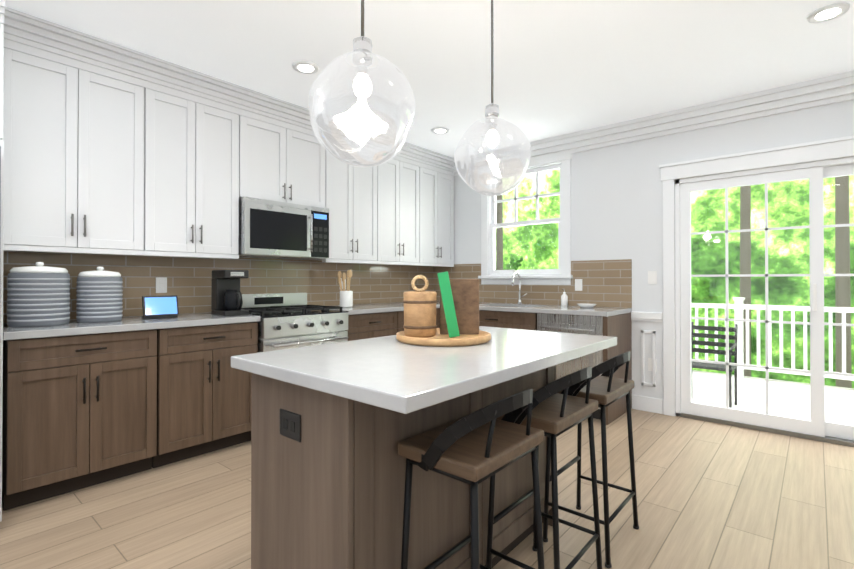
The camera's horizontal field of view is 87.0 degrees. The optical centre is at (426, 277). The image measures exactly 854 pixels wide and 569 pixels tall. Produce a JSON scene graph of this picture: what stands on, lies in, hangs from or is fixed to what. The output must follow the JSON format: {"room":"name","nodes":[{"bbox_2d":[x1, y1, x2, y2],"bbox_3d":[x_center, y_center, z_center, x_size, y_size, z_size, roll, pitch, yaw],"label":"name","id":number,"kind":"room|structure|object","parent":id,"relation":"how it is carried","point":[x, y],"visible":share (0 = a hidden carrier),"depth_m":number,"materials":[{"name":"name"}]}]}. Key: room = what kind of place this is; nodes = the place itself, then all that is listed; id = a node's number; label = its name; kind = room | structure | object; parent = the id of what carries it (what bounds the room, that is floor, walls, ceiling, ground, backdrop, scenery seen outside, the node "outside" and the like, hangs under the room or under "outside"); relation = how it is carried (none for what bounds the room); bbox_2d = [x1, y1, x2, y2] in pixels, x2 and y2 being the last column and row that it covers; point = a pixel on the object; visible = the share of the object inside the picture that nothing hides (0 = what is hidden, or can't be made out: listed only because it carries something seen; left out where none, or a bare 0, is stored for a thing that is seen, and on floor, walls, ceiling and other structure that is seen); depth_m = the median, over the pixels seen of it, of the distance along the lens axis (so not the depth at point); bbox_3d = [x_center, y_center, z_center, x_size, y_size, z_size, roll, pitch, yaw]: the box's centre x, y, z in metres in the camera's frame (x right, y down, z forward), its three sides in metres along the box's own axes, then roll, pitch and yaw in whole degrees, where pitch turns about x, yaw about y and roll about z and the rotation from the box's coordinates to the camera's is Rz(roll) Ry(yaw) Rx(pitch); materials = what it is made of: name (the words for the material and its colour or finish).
{"room":"kitchen","nodes":[
{"label":"kitchen","id":0,"kind":"room"},
{"bbox_2d":[73,257,395,319],"bbox_3d":[-2.153,-0.113,3.229,0.150,2.620,6.950,0,0,41],"label":"wall","id":1,"kind":"structure","parent":0,"point":[271,258],"depth_m":4.02,"materials":[{"name":"white paint"}]},
{"bbox_2d":[0,8,7,143],"bbox_3d":[-2.630,-0.988,2.075,0.640,0.615,0.931,0,0,41],"label":"upper cabinet","id":2,"kind":"object","parent":1,"relation":"attached to","point":[3,15],"depth_m":2.43,"materials":[{"name":"white wood"}]},
{"bbox_2d":[3,36,159,255],"bbox_3d":[-2.187,-0.733,2.816,0.340,1.115,0.762,0,0,41],"label":"upper cabinet","id":3,"kind":"object","parent":1,"relation":"attached to","point":[112,148],"depth_m":2.68,"materials":[{"name":"white wood"}]},
{"bbox_2d":[152,84,247,258],"bbox_3d":[-1.768,-0.730,3.301,0.340,1.115,0.760,0,0,41],"label":"upper cabinet","id":4,"kind":"object","parent":1,"relation":"attached to","point":[204,140],"depth_m":3.21,"materials":[{"name":"white wood"}]},
{"bbox_2d":[3,250,434,322],"bbox_3d":[-1.241,0.058,4.160,0.011,0.448,4.046,0,0,41],"label":"tile backsplash","id":5,"kind":"structure","parent":1,"relation":"attached to","point":[188,278],"depth_m":3.60,"materials":[{"name":"brown tile"}]},
{"bbox_2d":[156,277,166,292],"bbox_3d":[-1.958,0.057,3.317,0.007,0.115,0.075,0,0,41],"label":"electrical outlet plate","id":6,"kind":"object","parent":5,"relation":"attached to","point":[161,284],"depth_m":3.32,"materials":[{"name":"white plastic"}]},
{"bbox_2d":[248,108,327,208],"bbox_3d":[-1.297,-0.949,3.847,0.340,0.670,0.796,0,0,41],"label":"upper cabinet","id":7,"kind":"object","parent":1,"relation":"attached to","point":[287,163],"depth_m":3.73,"materials":[{"name":"white wood"}]},
{"bbox_2d":[238,196,328,258],"bbox_3d":[-1.257,-0.391,3.808,0.446,0.438,0.785,0,0,41],"label":"microwave","id":8,"kind":"object","parent":7,"relation":"attached to","point":[275,229],"visible":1,"depth_m":3.64,"materials":[{"name":"silver metal"}]},
{"bbox_2d":[304,140,383,263],"bbox_3d":[-0.830,-0.723,4.387,0.340,1.115,0.749,0,0,41],"label":"upper cabinet","id":9,"kind":"object","parent":1,"relation":"attached to","point":[355,194],"depth_m":4.30,"materials":[{"name":"white wood"}]},
{"bbox_2d":[384,153,423,263],"bbox_3d":[-0.416,-0.720,4.865,0.340,1.115,0.755,0,0,41],"label":"upper cabinet","id":10,"kind":"object","parent":1,"relation":"attached to","point":[403,176],"depth_m":4.82,"materials":[{"name":"white wood"}]},
{"bbox_2d":[424,164,453,265],"bbox_3d":[-0.024,-0.717,5.319,0.340,1.115,0.684,0,0,41],"label":"upper cabinet","id":11,"kind":"object","parent":1,"relation":"attached to","point":[438,182],"depth_m":5.24,"materials":[{"name":"white wood"}]},
{"bbox_2d":[0,408,853,568],"bbox_3d":[0.352,1.242,0.957,6.900,0.120,7.100,0,0,41],"label":"floor","id":12,"kind":"structure","parent":0,"point":[710,495],"depth_m":2.30,"materials":[{"name":"brown wood"}]},
{"bbox_2d":[0,146,0,248],"bbox_3d":[-2.538,0.288,1.977,0.840,1.799,0.895,0,0,41],"label":"refrigerator","id":13,"kind":"object","parent":12,"relation":"on","point":[0,197],"visible":1,"depth_m":2.09,"materials":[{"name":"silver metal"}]},
{"bbox_2d":[0,328,171,519],"bbox_3d":[-2.079,0.754,2.719,0.618,0.878,0.742,0,0,41],"label":"base cabinet","id":14,"kind":"object","parent":12,"relation":"on","point":[77,412],"depth_m":2.47,"materials":[{"name":"brown wood"}]},
{"bbox_2d":[172,322,257,462],"bbox_3d":[-1.685,0.757,3.175,0.618,0.878,0.712,0,0,41],"label":"base cabinet","id":15,"kind":"object","parent":12,"relation":"on","point":[211,398],"depth_m":2.99,"materials":[{"name":"brown wood"}]},
{"bbox_2d":[3,312,259,339],"bbox_3d":[-1.881,0.294,2.933,0.643,0.040,1.354,0,0,41],"label":"countertop","id":16,"kind":"structure","parent":15,"relation":"on","point":[124,324],"depth_m":2.66,"materials":[{"name":"white stone"}]},
{"bbox_2d":[7,262,69,326],"bbox_3d":[-2.219,0.091,2.578,0.275,0.361,0.275,0,0,41],"label":"canister","id":17,"kind":"object","parent":16,"relation":"on","point":[38,294],"visible":1,"depth_m":2.48,"materials":[{"name":"grey ceramic"}]},
{"bbox_2d":[76,267,122,322],"bbox_3d":[-2.037,0.102,2.804,0.235,0.341,0.235,0,0,41],"label":"canister","id":18,"kind":"object","parent":16,"relation":"on","point":[99,290],"visible":1,"depth_m":2.71,"materials":[{"name":"grey ceramic"}]},
{"bbox_2d":[141,295,178,319],"bbox_3d":[-1.785,0.198,3.008,0.073,0.152,0.210,0,0,41],"label":"smart display","id":19,"kind":"object","parent":16,"relation":"on","point":[158,307],"visible":0.98,"depth_m":2.98,"materials":[{"name":"black plastic"}]},
{"bbox_2d":[211,270,248,315],"bbox_3d":[-1.442,0.111,3.314,0.252,0.330,0.180,0,0,41],"label":"coffee maker","id":20,"kind":"object","parent":16,"relation":"on","point":[226,297],"visible":1,"depth_m":3.28,"materials":[{"name":"black plastic"}]},
{"bbox_2d":[241,293,348,352],"bbox_3d":[-1.142,0.669,3.705,0.710,1.059,0.772,0,0,41],"label":"range","id":21,"kind":"object","parent":12,"relation":"on","point":[290,320],"visible":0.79,"depth_m":3.56,"materials":[{"name":"silver metal"}]},
{"bbox_2d":[346,311,403,340],"bbox_3d":[-0.701,0.764,4.313,0.618,0.878,0.697,0,0,41],"label":"base cabinet","id":22,"kind":"object","parent":12,"relation":"on","point":[369,325],"depth_m":4.10,"materials":[{"name":"brown wood"}]},
{"bbox_2d":[251,350,599,568],"bbox_3d":[0.069,0.745,1.785,0.766,0.882,1.282,0,0,41],"label":"kitchen island","id":23,"kind":"object","parent":12,"relation":"on","point":[333,425],"depth_m":1.38,"materials":[{"name":"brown wood"}]},
{"bbox_2d":[231,326,616,417],"bbox_3d":[0.098,0.285,1.764,0.810,0.038,1.380,0,0,41],"label":"island countertop","id":24,"kind":"structure","parent":23,"relation":"on","point":[394,376],"depth_m":1.39,"materials":[{"name":"white stone"}]},
{"bbox_2d":[396,328,490,346],"bbox_3d":[0.070,0.250,1.907,0.400,0.030,0.400,0,0,41],"label":"tray","id":25,"kind":"object","parent":24,"relation":"on","point":[445,340],"visible":0.62,"depth_m":1.76,"materials":[{"name":"brown wood"}]},
{"bbox_2d":[403,275,436,336],"bbox_3d":[-0.030,0.119,1.920,0.146,0.259,0.146,0,0,41],"label":"canister","id":26,"kind":"object","parent":25,"relation":"on","point":[419,312],"visible":1,"depth_m":1.86,"materials":[{"name":"brown wood"}]},
{"bbox_2d":[437,271,459,337],"bbox_3d":[0.089,0.113,1.868,0.093,0.276,0.012,0,0,1],"label":"book","id":27,"kind":"object","parent":25,"relation":"on","point":[448,304],"visible":1,"depth_m":1.86,"materials":[{"name":"green paper"}]},
{"bbox_2d":[440,279,478,333],"bbox_3d":[0.141,0.127,1.957,0.170,0.240,0.020,0,0,1],"label":"cutting board","id":28,"kind":"object","parent":25,"relation":"on","point":[465,293],"visible":0.69,"depth_m":1.95,"materials":[{"name":"brown wood"}]},
{"bbox_2d":[436,308,439,327],"bbox_3d":[-0.325,0.767,4.749,0.618,0.878,0.702,0,0,41],"label":"base cabinet","id":29,"kind":"object","parent":12,"relation":"on","point":[437,309],"depth_m":4.80,"materials":[{"name":"brown wood"}]},
{"bbox_2d":[329,301,439,314],"bbox_3d":[-0.509,0.304,4.506,0.660,0.040,1.250,0,0,41],"label":"countertop","id":30,"kind":"structure","parent":29,"relation":"on","point":[398,306],"depth_m":4.23,"materials":[{"name":"white stone"}]},
{"bbox_2d":[338,270,352,306],"bbox_3d":[-0.766,0.105,4.279,0.139,0.354,0.130,0,0,41],"label":"utensil crock","id":31,"kind":"object","parent":30,"relation":"on","point":[346,298],"visible":1,"depth_m":4.25,"materials":[{"name":"white ceramic"}]},
{"bbox_2d":[479,302,631,316],"bbox_3d":[0.768,0.388,4.666,2.383,0.205,0.647,0,0,41],"label":"countertop","id":32,"kind":"structure","parent":29,"relation":"on","point":[527,308],"depth_m":4.08,"materials":[{"name":"white stone"}]},
{"bbox_2d":[512,272,526,303],"bbox_3d":[0.972,0.113,4.739,0.112,0.345,0.185,0,0,41],"label":"faucet","id":33,"kind":"object","parent":32,"relation":"on","point":[520,296],"visible":1,"depth_m":4.79,"materials":[{"name":"silver metal"}]},
{"bbox_2d":[561,289,567,305],"bbox_3d":[1.356,0.197,4.451,0.064,0.173,0.072,0,0,41],"label":"soap dispenser","id":34,"kind":"object","parent":32,"relation":"on","point":[564,299],"visible":1,"depth_m":4.43,"materials":[{"name":"white plastic"}]},
{"bbox_2d":[577,303,595,307],"bbox_3d":[1.485,0.264,4.187,0.180,0.035,0.180,0,0,41],"label":"plate","id":35,"kind":"object","parent":32,"relation":"on","point":[584,305],"visible":1,"depth_m":4.13,"materials":[{"name":"white ceramic"}]},
{"bbox_2d":[398,389,544,568],"bbox_3d":[0.151,0.755,1.371,0.317,0.860,0.411,0,0,41],"label":"bar stool","id":36,"kind":"object","parent":12,"relation":"on","point":[475,449],"visible":0.98,"depth_m":1.28,"materials":[{"name":"brown wood"}]},
{"bbox_2d":[479,310,494,326],"bbox_3d":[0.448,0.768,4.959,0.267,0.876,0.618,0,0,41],"label":"base cabinet","id":37,"kind":"object","parent":12,"relation":"on","point":[486,318],"depth_m":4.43,"materials":[{"name":"brown wood"}]},
{"bbox_2d":[486,366,601,568],"bbox_3d":[0.459,0.757,1.727,0.317,0.860,0.411,0,0,41],"label":"bar stool","id":38,"kind":"object","parent":12,"relation":"on","point":[555,413],"visible":0.85,"depth_m":1.65,"materials":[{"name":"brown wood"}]},
{"bbox_2d":[537,313,602,419],"bbox_3d":[1.404,0.763,4.104,0.598,0.876,0.660,0,0,41],"label":"dishwasher","id":39,"kind":"object","parent":12,"relation":"on","point":[581,324],"visible":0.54,"depth_m":3.85,"materials":[{"name":"silver metal"}]},
{"bbox_2d":[543,351,638,567],"bbox_3d":[0.766,0.759,2.083,0.317,0.860,0.411,0,0,41],"label":"bar stool","id":40,"kind":"object","parent":12,"relation":"on","point":[607,388],"visible":0.73,"depth_m":2.02,"materials":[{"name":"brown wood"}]},
{"bbox_2d":[5,0,853,157],"bbox_3d":[0.352,-1.488,0.975,6.900,0.100,7.100,0,0,41],"label":"ceiling","id":41,"kind":"structure","parent":0,"point":[561,67],"depth_m":2.79,"materials":[{"name":"white paint"}]},
{"bbox_2d":[309,0,415,166],"bbox_3d":[-0.212,-0.897,1.456,0.342,1.074,0.346,0,0,41],"label":"pendant lamp","id":42,"kind":"object","parent":41,"relation":"hanging from","point":[363,67],"visible":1,"depth_m":1.36,"materials":[{"name":"clear glass"}]},
{"bbox_2d":[454,0,531,195],"bbox_3d":[0.296,-0.901,2.039,0.349,1.060,0.346,0,0,41],"label":"pendant lamp","id":43,"kind":"object","parent":41,"relation":"hanging from","point":[491,125],"visible":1,"depth_m":1.95,"materials":[{"name":"clear glass"}]},
{"bbox_2d":[292,2,849,133],"bbox_3d":[0.407,-1.429,1.237,4.636,0.012,4.646,0,0,41],"label":"recessed lights","id":44,"kind":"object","parent":41,"relation":"attached to","point":[826,13],"depth_m":2.46,"materials":[{"name":"white plastic"}]},
{"bbox_2d":[454,100,853,415],"bbox_3d":[2.624,-0.111,3.595,6.600,2.620,0.150,0,0,41],"label":"wall","id":45,"kind":"structure","parent":0,"point":[616,202],"depth_m":4.09,"materials":[{"name":"white paint"}]},
{"bbox_2d":[478,149,572,284],"bbox_3d":[1.057,-0.623,4.883,1.120,1.400,0.155,0,0,41],"label":"double-hung window","id":46,"kind":"structure","parent":45,"relation":"in","point":[494,225],"depth_m":4.79,"materials":[{"name":"white wood"}]},
{"bbox_2d":[510,257,522,274],"bbox_3d":[0.974,-0.119,4.885,0.164,0.195,0.060,0,0,41],"label":"plant","id":47,"kind":"object","parent":46,"relation":"on","point":[513,263],"visible":0.98,"depth_m":4.88,"materials":[{"name":"green plant"}]},
{"bbox_2d":[435,259,631,307],"bbox_3d":[0.988,0.062,4.901,2.354,0.448,0.010,0,0,41],"label":"tile backsplash","id":48,"kind":"structure","parent":45,"relation":"attached to","point":[606,283],"depth_m":4.47,"materials":[{"name":"brown tile"}]},
{"bbox_2d":[575,279,581,290],"bbox_3d":[1.498,0.075,4.448,0.075,0.115,0.007,0,0,41],"label":"electrical outlet plate","id":49,"kind":"object","parent":48,"relation":"attached to","point":[578,282],"depth_m":4.45,"materials":[{"name":"white plastic"}]},
{"bbox_2d":[631,311,662,386],"bbox_3d":[3.467,0.634,2.743,4.215,0.660,0.030,0,0,41],"label":"trim","id":50,"kind":"structure","parent":45,"relation":"attached to","point":[648,316],"depth_m":4.01,"materials":[{"name":"white wood"}]},
{"bbox_2d":[632,394,662,413],"bbox_3d":[1.975,1.137,4.038,0.260,0.130,0.015,0,0,41],"label":"baseboard","id":51,"kind":"structure","parent":45,"relation":"attached to","point":[648,404],"depth_m":4.02,"materials":[{"name":"white wood"}]},
{"bbox_2d":[648,271,656,283],"bbox_3d":[2.012,0.002,4.019,0.075,0.115,0.007,0,0,41],"label":"electrical outlet plate","id":52,"kind":"object","parent":45,"relation":"attached to","point":[652,275],"depth_m":4.02,"materials":[{"name":"white plastic"}]},
{"bbox_2d":[452,70,853,175],"bbox_3d":[2.539,-1.336,3.505,6.600,0.170,0.110,0,0,41],"label":"crown molding","id":53,"kind":"structure","parent":45,"relation":"attached to","point":[830,89],"depth_m":3.70,"materials":[{"name":"white wood"}]},
{"bbox_2d":[659,135,853,446],"bbox_3d":[2.884,0.102,3.329,2.090,2.190,0.170,0,0,41],"label":"sliding glass door","id":54,"kind":"structure","parent":45,"relation":"attached to","point":[816,426],"depth_m":3.56,"materials":[{"name":"white"}]},
{"label":"outside","id":55,"kind":"structure","parent":0,"visible":0},
{"bbox_2d":[692,370,853,424],"bbox_3d":[4.121,1.373,4.248,10.000,0.140,2.790,0,0,41],"label":"deck","id":56,"kind":"object","parent":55,"point":[749,405],"depth_m":4.94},
{"bbox_2d":[691,322,737,407],"bbox_3d":[2.900,0.894,4.613,0.440,0.821,0.502,0,0,41],"label":"patio chair","id":57,"kind":"object","parent":56,"relation":"on","point":[719,344],"depth_m":4.67,"materials":[{"name":"grey metal"}]},
{"bbox_2d":[691,297,853,380],"bbox_3d":[4.988,0.783,5.148,9.860,1.049,0.120,0,0,41],"label":"deck railing","id":58,"kind":"object","parent":56,"relation":"on","point":[804,309],"depth_m":5.68,"materials":[{"name":"white wood"}]},
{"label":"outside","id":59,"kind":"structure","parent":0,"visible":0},
{"bbox_2d":[496,176,851,387],"bbox_3d":[7.009,-2.268,8.787,19.135,11.003,2.738,0,0,41],"label":"trees","id":60,"kind":"object","parent":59,"point":[746,218],"depth_m":7.31,"materials":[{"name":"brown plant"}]},
{"bbox_2d":[503,169,853,387],"bbox_3d":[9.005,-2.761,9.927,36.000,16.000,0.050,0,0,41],"label":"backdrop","id":61,"kind":"structure","parent":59,"point":[553,183],"depth_m":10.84,"materials":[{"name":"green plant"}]}
]}

